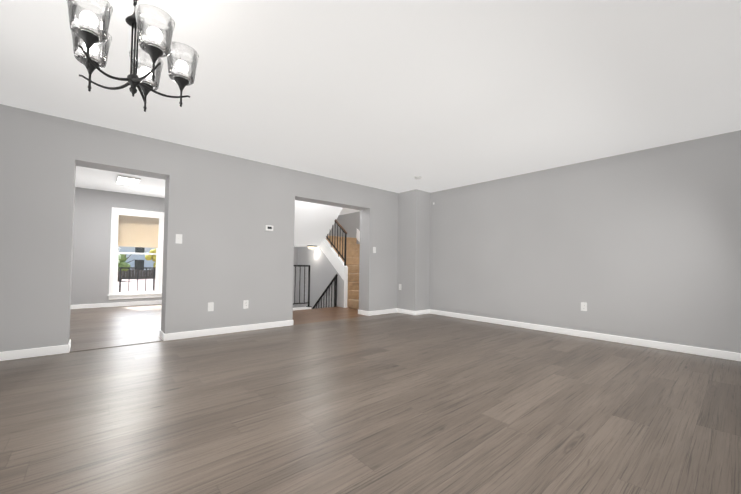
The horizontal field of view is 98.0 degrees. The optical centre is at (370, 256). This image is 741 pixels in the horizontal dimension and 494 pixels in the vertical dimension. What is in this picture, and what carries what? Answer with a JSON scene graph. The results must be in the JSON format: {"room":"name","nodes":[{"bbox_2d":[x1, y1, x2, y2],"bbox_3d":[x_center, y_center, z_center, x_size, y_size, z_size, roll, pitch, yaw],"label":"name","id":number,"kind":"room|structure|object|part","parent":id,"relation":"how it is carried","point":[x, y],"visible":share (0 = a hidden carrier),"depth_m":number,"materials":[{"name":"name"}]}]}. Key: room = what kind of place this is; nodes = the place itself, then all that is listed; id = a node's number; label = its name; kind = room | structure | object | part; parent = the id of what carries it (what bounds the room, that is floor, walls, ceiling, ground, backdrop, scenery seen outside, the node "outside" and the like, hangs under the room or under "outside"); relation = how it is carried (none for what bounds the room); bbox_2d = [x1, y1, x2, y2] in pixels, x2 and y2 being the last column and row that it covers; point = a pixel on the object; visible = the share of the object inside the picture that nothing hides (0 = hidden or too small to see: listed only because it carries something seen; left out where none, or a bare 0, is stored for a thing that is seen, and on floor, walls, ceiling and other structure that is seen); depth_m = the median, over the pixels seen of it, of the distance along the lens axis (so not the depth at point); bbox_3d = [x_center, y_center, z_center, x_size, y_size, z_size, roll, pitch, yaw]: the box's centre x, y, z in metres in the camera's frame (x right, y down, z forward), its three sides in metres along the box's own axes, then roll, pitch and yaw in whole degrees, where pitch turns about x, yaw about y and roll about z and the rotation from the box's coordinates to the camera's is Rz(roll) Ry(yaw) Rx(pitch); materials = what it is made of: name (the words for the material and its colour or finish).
{"room":"empty living room","nodes":[
{"label":"empty living room","id":0,"kind":"room"},
{"bbox_2d":[71,187,164,304],"bbox_3d":[-5.508,-0.157,6.915,3.320,2.440,0.200,2,-2,-41],"label":"wall","id":1,"kind":"structure","parent":0,"point":[91,245],"depth_m":6.64,"materials":[{"name":"grey paint"}]},
{"bbox_2d":[71,300,161,308],"bbox_3d":[-5.405,1.020,6.847,3.050,0.085,0.013,2,-2,-41],"label":"baseboard","id":2,"kind":"structure","parent":1,"relation":"attached to","point":[98,305],"depth_m":6.82,"materials":[{"name":"white wood"}]},
{"bbox_2d":[108,207,163,299],"bbox_3d":[-4.858,-0.044,7.444,1.850,1.950,0.250,2,-2,-41],"label":"window","id":3,"kind":"structure","parent":1,"relation":"in","point":[131,228],"depth_m":7.10,"materials":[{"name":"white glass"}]},
{"bbox_3d":[-4.862,-0.044,7.449,1.540,1.680,0.035,2,-2,-41],"label":"glass","id":4,"kind":"part","parent":3,"relation":"part of","materials":[{"name":"clear glass"}]},
{"bbox_2d":[117,213,158,247],"bbox_3d":[-4.821,-0.555,7.422,1.580,0.720,0.033,2,-2,-41],"label":"blind","id":5,"kind":"object","parent":3,"relation":"attached to","point":[138,229],"depth_m":7.13,"materials":[{"name":"beige fabric"}]},
{"bbox_2d":[0,104,397,351],"bbox_3d":[-1.415,-0.150,5.076,7.100,2.440,0.300,2,-2,-41],"label":"wall","id":6,"kind":"structure","parent":0,"point":[228,255],"depth_m":4.07,"materials":[{"name":"grey paint"}]},
{"bbox_2d":[0,343,70,360],"bbox_3d":[-3.488,0.946,3.057,0.923,0.085,0.013,2,-2,-41],"label":"baseboard","id":7,"kind":"structure","parent":6,"relation":"attached to","point":[60,349],"depth_m":3.19,"materials":[{"name":"white wood"}]},
{"bbox_2d":[175,234,181,243],"bbox_3d":[-2.392,-0.222,4.022,0.072,0.118,0.019,2,-2,-41],"label":"light switch","id":8,"kind":"object","parent":6,"relation":"attached to","point":[178,238],"visible":1,"depth_m":4.02,"materials":[{"name":"white plastic"}]},
{"bbox_2d":[208,302,213,310],"bbox_3d":[-2.113,0.664,4.259,0.072,0.118,0.008,2,-2,-41],"label":"electrical outlet","id":9,"kind":"object","parent":6,"relation":"attached to","point":[210,306],"visible":1,"depth_m":4.26,"materials":[{"name":"white plastic"}]},
{"bbox_2d":[162,320,293,340],"bbox_3d":[-1.857,1.006,4.469,1.726,0.085,0.013,2,-2,-41],"label":"baseboard","id":10,"kind":"structure","parent":6,"relation":"attached to","point":[206,332],"depth_m":4.35,"materials":[{"name":"white wood"}]},
{"bbox_2d":[243,300,248,308],"bbox_3d":[-1.764,0.677,4.559,0.072,0.118,0.010,2,-2,-41],"label":"electrical outlet","id":11,"kind":"object","parent":6,"relation":"attached to","point":[245,304],"visible":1,"depth_m":4.55,"materials":[{"name":"white plastic"}]},
{"bbox_2d":[265,225,272,230],"bbox_3d":[-1.504,-0.424,4.790,0.115,0.080,0.026,2,-2,-41],"label":"thermostat","id":12,"kind":"object","parent":6,"relation":"attached to","point":[268,227],"visible":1,"depth_m":4.77,"materials":[{"name":"white plastic"}]},
{"bbox_2d":[358,310,367,315],"bbox_3d":[-0.143,1.074,6.176,0.013,0.085,0.303,2,-2,-41],"label":"baseboard","id":13,"kind":"structure","parent":6,"relation":"attached to","point":[362,312],"depth_m":6.16,"materials":[{"name":"white wood"}]},
{"bbox_2d":[368,308,396,315],"bbox_3d":[0.254,1.083,6.297,0.773,0.085,0.013,2,-2,-41],"label":"baseboard","id":14,"kind":"structure","parent":6,"relation":"attached to","point":[387,311],"depth_m":6.27,"materials":[{"name":"white wood"}]},
{"bbox_2d":[293,218,337,307],"bbox_3d":[-2.317,0.603,8.684,3.700,3.780,0.150,2,-2,-41],"label":"wall","id":15,"kind":"structure","parent":0,"point":[296,253],"depth_m":8.83,"materials":[{"name":"grey paint"}]},
{"bbox_2d":[294,200,342,246],"bbox_3d":[-2.080,-0.809,7.351,2.235,1.020,2.195,2,-2,-41],"label":"ceiling soffit","id":16,"kind":"structure","parent":0,"point":[314,223],"depth_m":7.34,"materials":[{"name":"white paint"}]},
{"bbox_2d":[307,245,316,248],"bbox_3d":[-1.458,-0.224,8.018,0.260,0.098,0.260,2,-2,-41],"label":"dome light","id":17,"kind":"object","parent":16,"relation":"attached to","point":[311,246],"visible":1,"depth_m":7.93,"materials":[{"name":"white plastic"}]},
{"bbox_2d":[296,246,343,308],"bbox_3d":[-1.279,0.904,8.023,0.060,3.171,2.200,2,-2,-41],"label":"wall","id":18,"kind":"structure","parent":0,"point":[323,272],"depth_m":8.06,"materials":[{"name":"paint"}]},
{"bbox_2d":[319,239,347,307],"bbox_3d":[-0.954,0.220,7.676,0.084,1.851,1.266,2,-2,-41],"label":"trim","id":19,"kind":"structure","parent":18,"relation":"attached to","point":[334,259],"depth_m":7.40,"materials":[{"name":"white wood"}]},
{"bbox_2d":[338,212,359,298],"bbox_3d":[0.078,0.064,8.616,0.200,2.640,3.100,2,-2,-41],"label":"wall","id":20,"kind":"structure","parent":0,"point":[350,223],"depth_m":9.27,"materials":[{"name":"grey paint"}]},
{"bbox_2d":[356,229,359,241],"bbox_3d":[0.016,-0.179,8.534,0.014,1.240,1.250,2,-2,-41],"label":"trim","id":21,"kind":"structure","parent":20,"relation":"attached to","point":[358,232],"depth_m":8.95,"materials":[{"name":"white wood"}]},
{"bbox_2d":[0,304,740,493],"bbox_3d":[-1.086,1.163,4.641,7.100,0.200,9.400,2,-2,-41],"label":"floor","id":22,"kind":"structure","parent":0,"point":[398,403],"depth_m":2.09,"materials":[{"name":"brown wood"}]},
{"bbox_2d":[69,340,162,352],"bbox_3d":[-2.837,1.010,3.645,0.900,0.006,0.045,2,-2,-41],"label":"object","id":23,"kind":"structure","parent":22,"relation":"on","point":[114,346],"depth_m":3.60,"materials":[{"name":"wood"}]},
{"bbox_2d":[0,0,740,214],"bbox_3d":[-1.050,-1.476,4.711,7.100,0.200,9.400,2,-2,-41],"label":"ceiling","id":24,"kind":"structure","parent":0,"point":[396,96],"depth_m":2.61,"materials":[{"name":"white paint"}]},
{"bbox_2d":[116,175,140,185],"bbox_3d":[-4.388,-1.370,5.826,0.320,0.042,0.600,2,-2,-41],"label":"led ceiling light","id":25,"kind":"object","parent":24,"relation":"attached to","point":[128,180],"visible":1,"depth_m":5.72,"materials":[{"name":"white plastic"}]},
{"bbox_2d":[67,0,198,111],"bbox_3d":[-1.207,-1.141,1.683,0.556,0.633,0.573,2,-2,-41],"label":"chandelier","id":26,"kind":"object","parent":24,"relation":"hanging from","point":[89,37],"visible":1,"depth_m":1.60,"materials":[{"name":"glass"}]},
{"bbox_2d":[397,189,430,310],"bbox_3d":[0.881,-0.080,6.556,0.450,2.440,0.490,2,-2,-41],"label":"wall column","id":27,"kind":"structure","parent":0,"point":[413,279],"depth_m":6.38,"materials":[{"name":"grey paint"}]},
{"bbox_2d":[397,308,413,314],"bbox_3d":[0.697,1.090,6.365,0.013,0.085,0.450,2,-2,-41],"label":"baseboard","id":28,"kind":"structure","parent":27,"relation":"attached to","point":[410,312],"depth_m":6.36,"materials":[{"name":"white wood"}]},
{"bbox_2d":[414,309,429,314],"bbox_3d":[1.010,1.093,6.317,0.423,0.085,0.013,2,-2,-41],"label":"baseboard","id":29,"kind":"structure","parent":27,"relation":"attached to","point":[420,312],"depth_m":6.30,"materials":[{"name":"white wood"}]},
{"bbox_2d":[430,130,740,352],"bbox_3d":[2.667,-0.096,5.053,0.300,2.440,5.080,2,-2,-41],"label":"wall","id":30,"kind":"structure","parent":0,"point":[645,244],"depth_m":4.26,"materials":[{"name":"grey paint"}]},
{"bbox_2d":[581,302,586,310],"bbox_3d":[2.953,0.693,4.455,0.010,0.118,0.072,2,-2,-41],"label":"electrical outlet","id":31,"kind":"object","parent":30,"relation":"attached to","point":[583,306],"visible":1,"depth_m":4.45,"materials":[{"name":"white plastic"}]},
{"bbox_2d":[430,309,740,360],"bbox_3d":[2.614,1.076,4.824,0.013,0.085,4.370,2,-2,-41],"label":"baseboard","id":32,"kind":"structure","parent":30,"relation":"attached to","point":[728,355],"depth_m":4.22,"materials":[{"name":"white wood"}]},
{"bbox_3d":[-2.228,2.360,7.346,2.180,0.200,1.950,2,-2,-41],"label":"floor","id":33,"kind":"structure","parent":0,"visible":0},
{"bbox_2d":[293,219,359,310],"bbox_3d":[-1.340,0.690,7.388,3.485,3.165,3.075,2,-2,-41],"label":"staircase","id":34,"kind":"structure","parent":33,"relation":"on","point":[346,249],"depth_m":7.41,"materials":[{"name":"brown wood"}]},
{"bbox_3d":[-1.845,0.632,6.446,1.485,0.936,0.090,2,-2,-41],"label":"guard railing","id":35,"kind":"part","parent":34,"relation":"part of","materials":[{"name":"black metal"}]},
{"bbox_3d":[-1.216,1.346,7.810,0.032,1.878,1.365,2,-2,-41],"label":"railing","id":36,"kind":"part","parent":34,"relation":"part of","materials":[{"name":"black metal"}]},
{"bbox_3d":[-0.803,-0.335,7.526,0.040,1.096,0.841,2,-2,-41],"label":"railing","id":37,"kind":"part","parent":34,"relation":"part of","materials":[{"name":"black metal"}]},
{"label":"outside","id":38,"kind":"structure","parent":0,"visible":0},
{"bbox_3d":[-35.072,3.332,54.874,140.000,0.200,111.080,2,-2,-41],"label":"street","id":39,"kind":"object","parent":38,"visible":0},
{"bbox_2d":[118,254,134,280],"bbox_3d":[-29.196,1.148,37.515,2.867,3.442,2.409,2,-2,-41],"label":"tree","id":40,"kind":"object","parent":39,"relation":"on","point":[122,258],"depth_m":37.19,"materials":[{"name":"green plant"}]},
{"bbox_2d":[117,279,152,291],"bbox_3d":[-17.501,2.717,26.969,70.000,0.030,40.280,2,-2,-41],"label":"pavers","id":41,"kind":"object","parent":39,"relation":"on","point":[124,285],"depth_m":30.38,"materials":[{"name":"white concrete"}]},
{"bbox_2d":[118,269,155,278],"bbox_3d":[-28.702,2.374,43.953,75.280,1.310,0.050,2,-2,-41],"label":"fence","id":42,"kind":"object","parent":39,"relation":"on","point":[149,275],"depth_m":42.35,"materials":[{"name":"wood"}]},
{"bbox_2d":[118,247,155,275],"bbox_3d":[-41.203,-1.653,52.995,21.000,9.500,11.000,2,-2,-41],"label":"house","id":43,"kind":"structure","parent":39,"relation":"on","point":[143,262],"depth_m":50.03,"materials":[{"name":"blue"}]},
{"bbox_2d":[145,249,155,269],"bbox_3d":[-26.480,0.887,40.507,3.182,4.191,2.385,2,-2,-41],"label":"tree","id":44,"kind":"object","parent":39,"relation":"on","point":[152,256],"depth_m":39.90,"materials":[{"name":"yellow plant"}]},
{"bbox_3d":[-5.352,1.755,8.015,2.900,1.280,1.300,2,-2,-41],"label":"porch","id":45,"kind":"object","parent":39,"relation":"on","visible":0},
{"bbox_2d":[118,267,155,291],"bbox_3d":[-5.665,0.702,8.421,2.835,0.838,0.035,2,-2,-41],"label":"porch railing","id":46,"kind":"object","parent":45,"relation":"on","point":[146,268],"depth_m":8.19,"materials":[{"name":"black metal"}]}
]}

